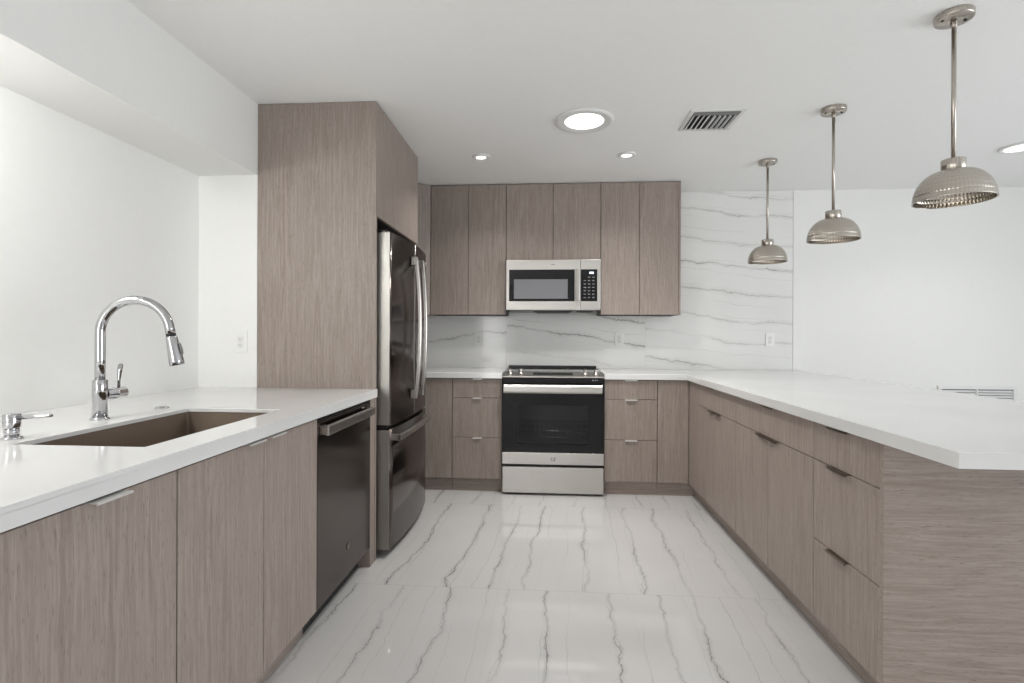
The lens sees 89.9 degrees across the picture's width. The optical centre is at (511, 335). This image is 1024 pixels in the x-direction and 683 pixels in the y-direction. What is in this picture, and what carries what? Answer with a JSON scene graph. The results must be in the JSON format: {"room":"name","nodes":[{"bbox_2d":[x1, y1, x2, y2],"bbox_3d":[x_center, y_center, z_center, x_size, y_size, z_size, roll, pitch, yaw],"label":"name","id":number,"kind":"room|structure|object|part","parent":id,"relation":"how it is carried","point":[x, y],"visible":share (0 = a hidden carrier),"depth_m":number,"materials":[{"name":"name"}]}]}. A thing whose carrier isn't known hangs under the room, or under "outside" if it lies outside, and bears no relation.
{"room":"kitchen","nodes":[
{"label":"kitchen","id":0,"kind":"room"},
{"bbox_2d":[0,85,198,415],"bbox_3d":[-2.000,-0.026,-0.571,0.120,2.440,6.738,0,0,4],"label":"wall","id":1,"kind":"structure","parent":0,"point":[91,219],"depth_m":2.10,"materials":[{"name":"white paint"}]},
{"bbox_2d":[0,0,257,175],"bbox_3d":[-1.771,-1.055,-0.587,0.330,0.381,6.738,0,0,4],"label":"soffit","id":2,"kind":"structure","parent":1,"relation":"attached to","point":[106,66],"depth_m":1.96,"materials":[{"name":"white paint"}]},
{"bbox_2d":[198,164,257,387],"bbox_3d":[-1.527,-0.024,3.766,0.450,2.440,1.982,0,0,4],"label":"wall","id":3,"kind":"structure","parent":0,"point":[228,204],"depth_m":2.77,"materials":[{"name":"white paint"}]},
{"bbox_2d":[234,331,246,352],"bbox_3d":[-1.461,0.036,2.763,0.072,0.116,0.009,0,0,4],"label":"wall outlet","id":4,"kind":"object","parent":3,"relation":"attached to","point":[240,337],"visible":1,"depth_m":2.76,"materials":[{"name":"white plastic"}]},
{"bbox_2d":[237,336,242,347],"bbox_3d":[-1.461,0.036,2.760,0.033,0.067,0.002,0,0,4],"label":"receptacle","id":5,"kind":"object","parent":4,"relation":"attached to","point":[239,338],"depth_m":2.76,"materials":[{"name":"white plastic"}]},
{"bbox_2d":[426,316,506,367],"bbox_3d":[-0.643,0.051,4.570,1.197,0.544,0.012,0,0,4],"label":"backsplash slab","id":6,"kind":"structure","parent":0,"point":[451,339],"depth_m":4.55,"materials":[{"name":"white stone"}]},
{"bbox_2d":[475,333,482,345],"bbox_3d":[-0.294,0.035,4.535,0.072,0.116,0.009,0,0,4],"label":"wall outlet","id":7,"kind":"object","parent":6,"relation":"attached to","point":[478,336],"visible":1,"depth_m":4.53,"materials":[{"name":"white plastic"}]},
{"bbox_2d":[477,335,480,342],"bbox_3d":[-0.294,0.035,4.532,0.033,0.067,0.002,0,0,4],"label":"receptacle","id":8,"kind":"object","parent":7,"relation":"attached to","point":[478,336],"depth_m":4.53,"materials":[{"name":"white plastic"}]},
{"bbox_2d":[431,185,508,315],"bbox_3d":[-0.348,-0.703,4.379,0.622,1.066,0.328,0,0,4],"label":"upper cabinet","id":9,"kind":"object","parent":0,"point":[468,222],"visible":0.98,"depth_m":4.22,"materials":[{"name":"beige wood"}]},
{"bbox_3d":[-0.514,-0.701,4.236,0.308,1.063,0.019,0,0,4],"label":"door","id":10,"kind":"part","parent":9,"relation":"part of","materials":[{"name":"beige wood"}]},
{"bbox_3d":[-0.203,-0.700,4.214,0.308,1.063,0.019,0,0,4],"label":"door","id":11,"kind":"part","parent":9,"relation":"part of","materials":[{"name":"beige wood"}]},
{"bbox_2d":[264,475,864,682],"bbox_3d":[1.677,1.258,0.101,7.370,0.100,8.840,0,0,4],"label":"floor","id":12,"kind":"structure","parent":0,"point":[482,586],"depth_m":2.28,"materials":[{"name":"tile"}]},
{"bbox_2d":[0,470,176,682],"bbox_3d":[-1.140,0.762,0.987,0.640,0.871,0.608,0,0,4],"label":"base cabinet","id":13,"kind":"object","parent":12,"relation":"on","point":[88,589],"visible":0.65,"depth_m":1.04,"materials":[{"name":"beige wood"}]},
{"bbox_3d":[-0.833,0.334,1.056,0.040,0.005,0.088,0,0,4],"label":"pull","id":14,"kind":"part","parent":13,"relation":"part of","materials":[{"name":"silver metal"}]},
{"bbox_2d":[0,387,376,532],"bbox_3d":[-1.282,0.304,1.693,0.993,0.042,2.116,0,0,4],"label":"countertop","id":15,"kind":"structure","parent":13,"relation":"on","point":[37,482],"depth_m":1.38,"materials":[{"name":"white stone"}]},
{"bbox_2d":[0,413,52,440],"bbox_3d":[-1.324,0.249,1.395,0.125,0.068,0.048,0,0,4],"label":"soap dispenser","id":16,"kind":"object","parent":15,"relation":"on","point":[11,422],"visible":1,"depth_m":1.39,"materials":[{"name":"silver metal"}]},
{"bbox_2d":[89,296,184,420],"bbox_3d":[-1.261,0.075,1.742,0.290,0.416,0.118,0,0,4],"label":"faucet","id":17,"kind":"object","parent":15,"relation":"on","point":[101,393],"visible":1,"depth_m":1.72,"materials":[{"name":"silver metal"}]},
{"bbox_3d":[-1.366,0.141,1.790,0.011,0.085,0.024,0,0,4],"label":"lever","id":18,"kind":"part","parent":17,"relation":"part of","materials":[{"name":"silver metal"}]},
{"bbox_3d":[-1.269,0.009,1.731,0.252,0.284,0.030,0,0,-6],"label":"spout","id":19,"kind":"part","parent":17,"relation":"part of","materials":[{"name":"silver metal"}]},
{"bbox_2d":[32,412,265,446],"bbox_3d":[-1.094,0.408,1.647,0.400,0.222,0.691,0,0,4],"label":"sink","id":20,"kind":"object","parent":15,"relation":"in","point":[146,433],"visible":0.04,"depth_m":1.83,"materials":[{"name":"brown"}]},
{"bbox_2d":[154,406,168,408],"bbox_3d":[-1.356,0.278,1.988,0.049,0.008,0.049,0,0,4],"label":"cap","id":21,"kind":"object","parent":15,"relation":"on","point":[156,407],"visible":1,"depth_m":1.98,"materials":[{"name":"silver metal"}]},
{"bbox_2d":[176,419,316,682],"bbox_3d":[-1.097,0.762,1.676,0.630,0.871,0.769,0,0,4],"label":"base cabinet","id":22,"kind":"object","parent":12,"relation":"on","point":[246,515],"visible":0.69,"depth_m":1.56,"materials":[{"name":"beige wood"}]},
{"bbox_3d":[-0.825,0.716,1.466,0.019,0.763,0.385,0,0,4],"label":"door","id":23,"kind":"part","parent":22,"relation":"part of","materials":[{"name":"beige wood"}]},
{"bbox_3d":[-0.800,0.334,1.595,0.030,0.005,0.088,0,0,4],"label":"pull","id":24,"kind":"part","parent":22,"relation":"part of","materials":[{"name":"silver metal"}]},
{"bbox_3d":[-0.791,0.334,1.720,0.030,0.005,0.088,0,0,4],"label":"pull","id":25,"kind":"part","parent":22,"relation":"part of","materials":[{"name":"silver metal"}]},
{"bbox_3d":[-0.798,0.716,1.850,0.019,0.763,0.379,0,0,4],"label":"door","id":26,"kind":"part","parent":22,"relation":"part of","materials":[{"name":"beige wood"}]},
{"bbox_2d":[257,101,377,561],"bbox_3d":[-1.046,-0.021,2.749,0.651,2.438,0.020,0,0,4],"label":"panel","id":27,"kind":"object","parent":12,"relation":"on","point":[317,247],"visible":0.76,"depth_m":2.74,"materials":[{"name":"beige wood"}]},
{"bbox_2d":[377,104,417,243],"bbox_3d":[-1.012,-0.937,3.183,0.650,0.605,0.850,0,0,4],"label":"upper cabinet","id":28,"kind":"object","parent":27,"relation":"attached to","point":[397,164],"visible":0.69,"depth_m":3.06,"materials":[{"name":"beige wood"}]},
{"bbox_3d":[-0.983,-0.937,3.598,0.649,0.605,0.018,0,0,4],"label":"panel","id":29,"kind":"part","parent":28,"relation":"part of","materials":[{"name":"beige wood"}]},
{"bbox_2d":[302,400,374,634],"bbox_3d":[-1.029,0.765,2.364,0.628,0.866,0.606,0,0,4],"label":"dishwasher","id":30,"kind":"object","parent":12,"relation":"on","point":[343,436],"visible":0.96,"depth_m":2.27,"materials":[{"name":"grey metal"}]},
{"bbox_3d":[-0.769,0.720,2.346,0.031,0.757,0.606,0,0,4],"label":"door","id":31,"kind":"part","parent":30,"relation":"part of","materials":[{"name":"black metal"}]},
{"bbox_3d":[-0.724,0.384,2.338,0.018,0.042,0.558,0,0,4],"label":"handle","id":32,"kind":"part","parent":30,"relation":"part of","materials":[{"name":"metal"}]},
{"bbox_2d":[358,398,374,566],"bbox_3d":[-1.004,0.762,2.701,0.550,0.871,0.065,0,0,4],"label":"filler panel","id":33,"kind":"object","parent":12,"relation":"on","point":[367,560],"visible":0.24,"depth_m":2.67,"materials":[{"name":"beige wood"}]},
{"bbox_2d":[376,230,429,549],"bbox_3d":[-0.933,0.314,3.199,0.787,1.768,0.829,0,0,4],"label":"refrigerator","id":34,"kind":"object","parent":12,"relation":"on","point":[402,312],"visible":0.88,"depth_m":2.91,"materials":[{"name":"grey metal"}]},
{"bbox_3d":[-0.667,-0.035,2.971,0.102,1.045,0.410,0,0,4],"label":"door","id":35,"kind":"part","parent":34,"relation":"part of","materials":[{"name":"black metal"}]},
{"bbox_3d":[-0.656,0.834,3.179,0.102,0.650,0.826,0,0,4],"label":"freezer drawer","id":36,"kind":"part","parent":34,"relation":"part of","materials":[{"name":"black metal"}]},
{"bbox_3d":[-0.583,0.557,3.139,0.028,0.036,0.696,0,0,4],"label":"handle","id":37,"kind":"part","parent":34,"relation":"part of","materials":[{"name":"metal"}]},
{"bbox_3d":[-0.566,-0.046,3.099,0.042,0.846,0.030,0,0,4],"label":"handle","id":38,"kind":"part","parent":34,"relation":"part of","materials":[{"name":"metal"}]},
{"bbox_3d":[-0.638,-0.035,3.386,0.102,1.045,0.410,0,0,4],"label":"door","id":39,"kind":"part","parent":34,"relation":"part of","materials":[{"name":"black metal"}]},
{"bbox_3d":[-0.555,-0.046,3.245,0.042,0.846,0.030,0,0,4],"label":"handle","id":40,"kind":"part","parent":34,"relation":"part of","materials":[{"name":"metal"}]},
{"bbox_2d":[423,378,452,489],"bbox_3d":[-0.852,0.763,4.274,0.826,0.871,0.607,0,0,4],"label":"base cabinet","id":41,"kind":"object","parent":12,"relation":"on","point":[439,391],"visible":0.33,"depth_m":3.95,"materials":[{"name":"beige wood"}]},
{"bbox_2d":[426,367,507,378],"bbox_3d":[-0.659,0.306,4.248,1.215,0.042,0.632,0,0,4],"label":"countertop","id":42,"kind":"structure","parent":41,"relation":"on","point":[431,372],"depth_m":3.93,"materials":[{"name":"white stone"}]},
{"bbox_2d":[452,378,502,490],"bbox_3d":[-0.247,0.765,4.223,0.383,0.871,0.623,0,0,4],"label":"base cabinet","id":43,"kind":"object","parent":12,"relation":"on","point":[477,403],"visible":0.94,"depth_m":3.93,"materials":[{"name":"beige wood"}]},
{"bbox_3d":[-0.268,0.941,3.938,0.381,0.313,0.019,0,0,4],"label":"drawer","id":44,"kind":"part","parent":43,"relation":"part of","materials":[{"name":"beige wood"}]},
{"bbox_3d":[-0.267,0.630,3.938,0.381,0.301,0.019,0,0,4],"label":"drawer","id":45,"kind":"part","parent":43,"relation":"part of","materials":[{"name":"beige wood"}]},
{"bbox_3d":[-0.266,0.406,3.938,0.381,0.143,0.019,0,0,4],"label":"drawer","id":46,"kind":"part","parent":43,"relation":"part of","materials":[{"name":"beige wood"}]},
{"bbox_2d":[502,365,603,494],"bbox_3d":[0.326,0.728,4.138,0.758,0.949,0.706,0,0,4],"label":"range","id":47,"kind":"object","parent":12,"relation":"on","point":[553,415],"visible":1,"depth_m":3.85,"materials":[{"name":"silver metal"}]},
{"bbox_3d":[0.352,0.283,4.478,0.758,0.037,0.023,0,0,4],"label":"trim","id":48,"kind":"part","parent":47,"relation":"part of","materials":[{"name":"black plastic"}]},
{"bbox_3d":[0.305,1.087,3.862,0.756,0.196,0.045,0,0,4],"label":"storage drawer","id":49,"kind":"part","parent":47,"relation":"part of","materials":[{"name":"metal"}]},
{"bbox_2d":[502,383,603,465],"bbox_3d":[0.323,0.667,4.096,0.757,0.604,0.621,0,0,4],"label":"oven","id":50,"kind":"object","parent":47,"relation":"in","point":[544,424],"depth_m":3.85,"materials":[{"name":"black glass"}]},
{"bbox_2d":[506,367,600,371],"bbox_3d":[0.333,0.292,4.212,0.746,0.020,0.509,0,0,4],"label":"cooktop","id":51,"kind":"object","parent":47,"relation":"in","point":[515,369],"depth_m":4.22,"materials":[{"name":"black glass"}]},
{"bbox_3d":[0.311,0.299,3.901,0.758,0.038,0.114,0,0,4],"label":"control panel","id":52,"kind":"part","parent":47,"relation":"part of","materials":[{"name":"metal"}]},
{"bbox_3d":[0.555,0.278,3.876,0.046,0.045,0.048,0,0,4],"label":"knob","id":53,"kind":"part","parent":47,"relation":"part of","materials":[{"name":"metal"}]},
{"bbox_3d":[0.635,0.279,3.871,0.046,0.045,0.048,0,0,4],"label":"knob","id":54,"kind":"part","parent":47,"relation":"part of","materials":[{"name":"metal"}]},
{"bbox_2d":[603,379,656,494],"bbox_3d":[0.910,0.769,4.141,0.391,0.871,0.623,0,0,4],"label":"base cabinet","id":55,"kind":"object","parent":12,"relation":"on","point":[630,406],"visible":0.94,"depth_m":3.85,"materials":[{"name":"beige wood"}]},
{"bbox_3d":[0.889,0.945,3.856,0.389,0.313,0.019,0,0,4],"label":"drawer","id":56,"kind":"part","parent":55,"relation":"part of","materials":[{"name":"beige wood"}]},
{"bbox_3d":[0.890,0.635,3.856,0.389,0.301,0.019,0,0,4],"label":"drawer","id":57,"kind":"part","parent":55,"relation":"part of","materials":[{"name":"beige wood"}]},
{"bbox_3d":[0.891,0.410,3.856,0.389,0.143,0.019,0,0,4],"label":"drawer","id":58,"kind":"part","parent":55,"relation":"part of","materials":[{"name":"beige wood"}]},
{"bbox_2d":[656,380,694,495],"bbox_3d":[1.249,0.771,4.125,0.284,0.871,0.607,0,0,4],"label":"base cabinet","id":59,"kind":"object","parent":12,"relation":"on","point":[672,395],"visible":0.76,"depth_m":3.83,"materials":[{"name":"beige wood"}]},
{"bbox_2d":[689,381,705,507],"bbox_3d":[1.345,0.773,3.712,0.073,0.866,0.272,0,0,4],"label":"filler panel","id":60,"kind":"object","parent":12,"relation":"on","point":[693,387],"visible":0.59,"depth_m":3.69,"materials":[{"name":"beige wood"}]},
{"bbox_3d":[1.317,0.722,3.696,0.019,0.764,0.236,0,0,4],"label":"panel","id":61,"kind":"part","parent":60,"relation":"part of","materials":[{"name":"beige wood"}]},
{"bbox_2d":[698,384,745,551],"bbox_3d":[1.575,0.772,3.199,0.636,0.871,0.713,0,0,4],"label":"base cabinet","id":62,"kind":"object","parent":12,"relation":"on","point":[717,409],"visible":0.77,"depth_m":3.15,"materials":[{"name":"beige wood"}]},
{"bbox_3d":[1.296,0.795,3.398,0.019,0.615,0.354,0,0,4],"label":"door","id":63,"kind":"part","parent":62,"relation":"part of","materials":[{"name":"beige wood"}]},
{"bbox_3d":[1.284,0.412,3.220,0.019,0.145,0.711,0,0,4],"label":"drawer","id":64,"kind":"part","parent":62,"relation":"part of","materials":[{"name":"beige wood"}]},
{"bbox_3d":[1.270,0.795,3.042,0.019,0.615,0.354,0,0,4],"label":"door","id":65,"kind":"part","parent":62,"relation":"part of","materials":[{"name":"beige wood"}]},
{"bbox_2d":[598,369,1023,469],"bbox_3d":[1.464,0.314,2.832,1.684,0.042,3.150,0,0,4],"label":"countertop","id":66,"kind":"structure","parent":62,"relation":"on","point":[953,429],"depth_m":2.05,"materials":[{"name":"white stone"}]},
{"bbox_2d":[736,397,827,640],"bbox_3d":[1.520,0.772,2.423,0.636,0.871,0.839,0,0,4],"label":"base cabinet","id":67,"kind":"object","parent":12,"relation":"on","point":[775,458],"visible":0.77,"depth_m":2.33,"materials":[{"name":"beige wood"}]},
{"bbox_3d":[1.243,0.795,2.653,0.019,0.615,0.417,0,0,4],"label":"door","id":68,"kind":"part","parent":67,"relation":"part of","materials":[{"name":"beige wood"}]},
{"bbox_3d":[1.221,0.490,2.508,0.026,0.009,0.110,0,0,4],"label":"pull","id":69,"kind":"part","parent":67,"relation":"part of","materials":[{"name":"brown metal"}]},
{"bbox_3d":[1.212,0.490,2.382,0.026,0.009,0.110,0,0,4],"label":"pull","id":70,"kind":"part","parent":67,"relation":"part of","materials":[{"name":"brown metal"}]},
{"bbox_3d":[1.229,0.412,2.444,0.019,0.145,0.837,0,0,4],"label":"drawer","id":71,"kind":"part","parent":67,"relation":"part of","materials":[{"name":"beige wood"}]},
{"bbox_3d":[1.213,0.795,2.235,0.019,0.615,0.417,0,0,4],"label":"door","id":72,"kind":"part","parent":67,"relation":"part of","materials":[{"name":"beige wood"}]},
{"bbox_2d":[813,422,879,682],"bbox_3d":[1.476,0.771,1.800,0.636,0.871,0.407,0,0,4],"label":"base cabinet","id":73,"kind":"object","parent":12,"relation":"on","point":[846,465],"visible":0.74,"depth_m":1.79,"materials":[{"name":"beige wood"}]},
{"bbox_3d":[1.174,0.342,1.841,0.026,0.009,0.125,0,0,4],"label":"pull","id":74,"kind":"part","parent":73,"relation":"part of","materials":[{"name":"brown metal"}]},
{"bbox_3d":[1.173,0.799,1.847,0.026,0.009,0.125,0,0,4],"label":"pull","id":75,"kind":"part","parent":73,"relation":"part of","materials":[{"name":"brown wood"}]},
{"bbox_3d":[1.174,0.489,1.843,0.026,0.009,0.125,0,0,4],"label":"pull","id":76,"kind":"part","parent":73,"relation":"part of","materials":[{"name":"brown metal"}]},
{"bbox_3d":[1.183,0.950,1.821,0.019,0.305,0.405,0,0,4],"label":"drawer","id":77,"kind":"part","parent":73,"relation":"part of","materials":[{"name":"beige wood"}]},
{"bbox_3d":[1.184,0.641,1.821,0.019,0.307,0.405,0,0,4],"label":"drawer","id":78,"kind":"part","parent":73,"relation":"part of","materials":[{"name":"beige wood"}]},
{"bbox_3d":[1.185,0.412,1.821,0.019,0.145,0.405,0,0,4],"label":"drawer","id":79,"kind":"part","parent":73,"relation":"part of","materials":[{"name":"beige wood"}]},
{"bbox_2d":[879,443,1023,682],"bbox_3d":[1.479,0.771,1.583,0.649,0.871,0.020,0,0,4],"label":"end panel","id":80,"kind":"object","parent":12,"relation":"on","point":[951,570],"visible":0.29,"depth_m":1.58,"materials":[{"name":"beige wood"}]},
{"bbox_2d":[128,0,1023,191],"bbox_3d":[1.687,-1.282,0.101,7.370,0.100,8.840,0,0,4],"label":"ceiling","id":81,"kind":"structure","parent":0,"point":[458,80],"depth_m":2.47,"materials":[{"name":"white paint"}]},
{"bbox_2d":[472,153,489,160],"bbox_3d":[-0.214,-1.233,3.559,0.124,0.012,0.124,0,0,4],"label":"recessed light","id":82,"kind":"object","parent":81,"relation":"in","point":[480,156],"visible":1,"depth_m":3.54,"materials":[{"name":"white plastic"}]},
{"bbox_2d":[555,108,613,132],"bbox_3d":[0.417,-1.230,2.960,0.336,0.012,0.336,0,0,4],"label":"recessed light","id":83,"kind":"object","parent":81,"relation":"in","point":[581,120],"visible":1,"depth_m":2.94,"materials":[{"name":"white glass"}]},
{"bbox_2d":[618,151,635,158],"bbox_3d":[0.785,-1.229,3.508,0.124,0.012,0.124,0,0,4],"label":"recessed light","id":84,"kind":"object","parent":81,"relation":"in","point":[627,154],"visible":1,"depth_m":3.49,"materials":[{"name":"white"}]},
{"bbox_2d":[678,108,747,130],"bbox_3d":[1.141,-1.227,2.942,0.300,0.015,0.290,0,0,4],"label":"ceiling vent","id":85,"kind":"object","parent":81,"relation":"in","point":[701,119],"visible":1,"depth_m":2.92,"materials":[{"name":"white metal"}]},
{"bbox_2d":[748,158,787,264],"bbox_3d":[1.803,-0.873,3.622,0.257,0.717,0.257,0,0,4],"label":"pendant light","id":86,"kind":"object","parent":81,"relation":"hanging from","point":[767,253],"visible":1,"depth_m":3.59,"materials":[{"name":"silver metal"}]},
{"bbox_3d":[1.803,-0.926,3.622,0.016,0.506,0.016,0,0,4],"label":"rod","id":87,"kind":"part","parent":86,"relation":"part of","materials":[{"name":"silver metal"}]},
{"bbox_3d":[1.802,-0.573,3.622,0.257,0.116,0.257,0,0,4],"label":"lamp shade","id":88,"kind":"part","parent":86,"relation":"part of","materials":[{"name":"silver metal"}]},
{"bbox_2d":[806,103,861,244],"bbox_3d":[1.746,-0.873,2.789,0.257,0.717,0.257,0,0,4],"label":"pendant light","id":89,"kind":"object","parent":81,"relation":"hanging from","point":[834,229],"visible":1,"depth_m":2.76,"materials":[{"name":"silver metal"}]},
{"bbox_3d":[1.746,-0.926,2.789,0.016,0.506,0.016,0,0,4],"label":"rod","id":90,"kind":"part","parent":89,"relation":"part of","materials":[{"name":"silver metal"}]},
{"bbox_3d":[1.745,-0.573,2.789,0.257,0.116,0.257,0,0,4],"label":"lamp shade","id":91,"kind":"part","parent":89,"relation":"part of","materials":[{"name":"silver metal"}]},
{"bbox_2d":[911,4,998,208],"bbox_3d":[1.695,-0.874,1.970,0.257,0.717,0.257,0,0,4],"label":"pendant light","id":92,"kind":"object","parent":81,"relation":"hanging from","point":[956,184],"visible":1,"depth_m":1.96,"materials":[{"name":"silver metal"}]},
{"bbox_3d":[1.695,-0.927,1.970,0.016,0.506,0.016,0,0,4],"label":"rod","id":93,"kind":"part","parent":92,"relation":"part of","materials":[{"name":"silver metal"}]},
{"bbox_3d":[1.694,-0.573,1.970,0.257,0.116,0.257,0,0,4],"label":"lamp shade","id":94,"kind":"part","parent":92,"relation":"part of","materials":[{"name":"silver metal"}]},
{"bbox_2d":[997,142,1023,153],"bbox_3d":[3.314,-1.220,3.339,0.230,0.012,0.230,0,0,4],"label":"recessed light","id":95,"kind":"object","parent":81,"relation":"in","point":[1014,148],"visible":1,"depth_m":3.37,"materials":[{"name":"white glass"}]},
{"bbox_2d":[645,187,1023,474],"bbox_3d":[2.214,-0.010,4.434,6.920,2.440,0.120,0,0,4],"label":"wall","id":96,"kind":"structure","parent":0,"point":[925,298],"depth_m":4.29,"materials":[{"name":"white paint"}]},
{"bbox_2d":[414,183,436,315],"bbox_3d":[-0.959,-0.704,4.377,0.588,1.068,0.417,0,0,4],"label":"cabinet filler","id":97,"kind":"object","parent":96,"relation":"attached to","point":[424,191],"visible":0.24,"depth_m":4.22,"materials":[{"name":"beige wood"}]},
{"bbox_2d":[506,183,600,259],"bbox_3d":[0.346,-0.921,4.330,0.764,0.624,0.328,0,0,4],"label":"upper cabinet","id":98,"kind":"object","parent":96,"relation":"attached to","point":[544,221],"visible":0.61,"depth_m":4.17,"materials":[{"name":"beige wood"}]},
{"bbox_3d":[0.145,-0.920,4.190,0.379,0.621,0.019,0,0,4],"label":"door","id":99,"kind":"part","parent":98,"relation":"part of","materials":[{"name":"beige wood"}]},
{"bbox_2d":[506,259,600,314],"bbox_3d":[0.340,-0.384,4.280,0.754,0.441,0.428,0,0,4],"label":"microwave","id":100,"kind":"object","parent":98,"relation":"attached to","point":[532,286],"visible":1,"depth_m":4.11,"materials":[{"name":"silver metal"}]},
{"bbox_3d":[0.238,-0.399,4.112,0.524,0.254,0.002,0,0,4],"label":"door glass","id":101,"kind":"part","parent":100,"relation":"part of","materials":[{"name":"black glass"}]},
{"bbox_3d":[0.249,-0.403,4.126,0.594,0.403,0.028,0,0,4],"label":"door","id":102,"kind":"part","parent":100,"relation":"part of","materials":[{"name":"metal"}]},
{"bbox_3d":[0.520,-0.401,4.060,0.033,0.256,0.014,0,0,4],"label":"handle","id":103,"kind":"part","parent":100,"relation":"part of","materials":[{"name":"metal"}]},
{"bbox_3d":[0.614,-0.397,4.086,0.129,0.254,0.002,0,0,4],"label":"control panel","id":104,"kind":"part","parent":100,"relation":"part of","materials":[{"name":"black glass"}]},
{"bbox_3d":[0.526,-0.919,4.163,0.379,0.621,0.019,0,0,4],"label":"door","id":105,"kind":"part","parent":98,"relation":"part of","materials":[{"name":"beige wood"}]},
{"bbox_2d":[507,312,644,368],"bbox_3d":[0.553,0.056,4.486,1.199,0.544,0.012,0,0,4],"label":"backsplash slab","id":106,"kind":"structure","parent":96,"relation":"attached to","point":[570,339],"depth_m":4.48,"materials":[{"name":"white stone"}]},
{"bbox_2d":[615,333,623,345],"bbox_3d":[0.930,0.036,4.448,0.072,0.116,0.009,0,0,4],"label":"wall outlet","id":107,"kind":"object","parent":106,"relation":"attached to","point":[619,337],"visible":1,"depth_m":4.45,"materials":[{"name":"white plastic"}]},
{"bbox_2d":[617,335,620,342],"bbox_3d":[0.930,0.036,4.445,0.033,0.067,0.002,0,0,4],"label":"receptacle","id":108,"kind":"object","parent":107,"relation":"attached to","point":[618,336],"depth_m":4.44,"materials":[{"name":"white plastic"}]},
{"bbox_2d":[597,181,680,315],"bbox_3d":[1.043,-0.697,4.281,0.632,1.068,0.328,0,0,4],"label":"upper cabinet","id":109,"kind":"object","parent":96,"relation":"attached to","point":[640,243],"visible":0.98,"depth_m":4.12,"materials":[{"name":"beige wood"}]},
{"bbox_3d":[0.871,-0.696,4.138,0.305,1.063,0.019,0,0,4],"label":"door","id":110,"kind":"part","parent":109,"relation":"part of","materials":[{"name":"beige wood"}]},
{"bbox_3d":[1.178,-0.695,4.117,0.305,1.063,0.019,0,0,4],"label":"door","id":111,"kind":"part","parent":109,"relation":"part of","materials":[{"name":"beige wood"}]},
{"bbox_3d":[1.351,-0.696,4.259,0.016,1.068,0.328,0,0,4],"label":"panel","id":112,"kind":"part","parent":109,"relation":"part of","materials":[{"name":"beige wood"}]},
{"bbox_2d":[645,190,792,369],"bbox_3d":[1.768,-0.450,4.400,1.230,1.563,0.012,0,0,4],"label":"backsplash slab","id":113,"kind":"structure","parent":96,"relation":"attached to","point":[729,304],"depth_m":4.39,"materials":[{"name":"white stone"}]},
{"bbox_2d":[766,333,773,346],"bbox_3d":[2.192,0.040,4.359,0.072,0.116,0.009,0,0,4],"label":"wall outlet","id":114,"kind":"object","parent":113,"relation":"attached to","point":[769,336],"visible":1,"depth_m":4.36,"materials":[{"name":"white plastic"}]},
{"bbox_2d":[768,336,771,343],"bbox_3d":[2.192,0.040,4.356,0.033,0.067,0.002,0,0,4],"label":"receptacle","id":115,"kind":"object","parent":114,"relation":"attached to","point":[769,337],"depth_m":4.35,"materials":[{"name":"white plastic"}]},
{"bbox_2d":[793,190,801,369],"bbox_3d":[2.416,-0.467,4.352,0.069,1.523,0.016,0,0,4],"label":"trim","id":116,"kind":"structure","parent":96,"relation":"attached to","point":[797,194],"depth_m":4.34,"materials":[{"name":"white paint"}]},
{"bbox_2d":[937,386,1016,400],"bbox_3d":[3.851,0.596,4.251,0.615,0.350,0.014,0,0,4],"label":"air vent","id":117,"kind":"object","parent":96,"relation":"in","point":[1001,392],"visible":0.27,"depth_m":4.24,"materials":[{"name":"white metal"}]}
]}

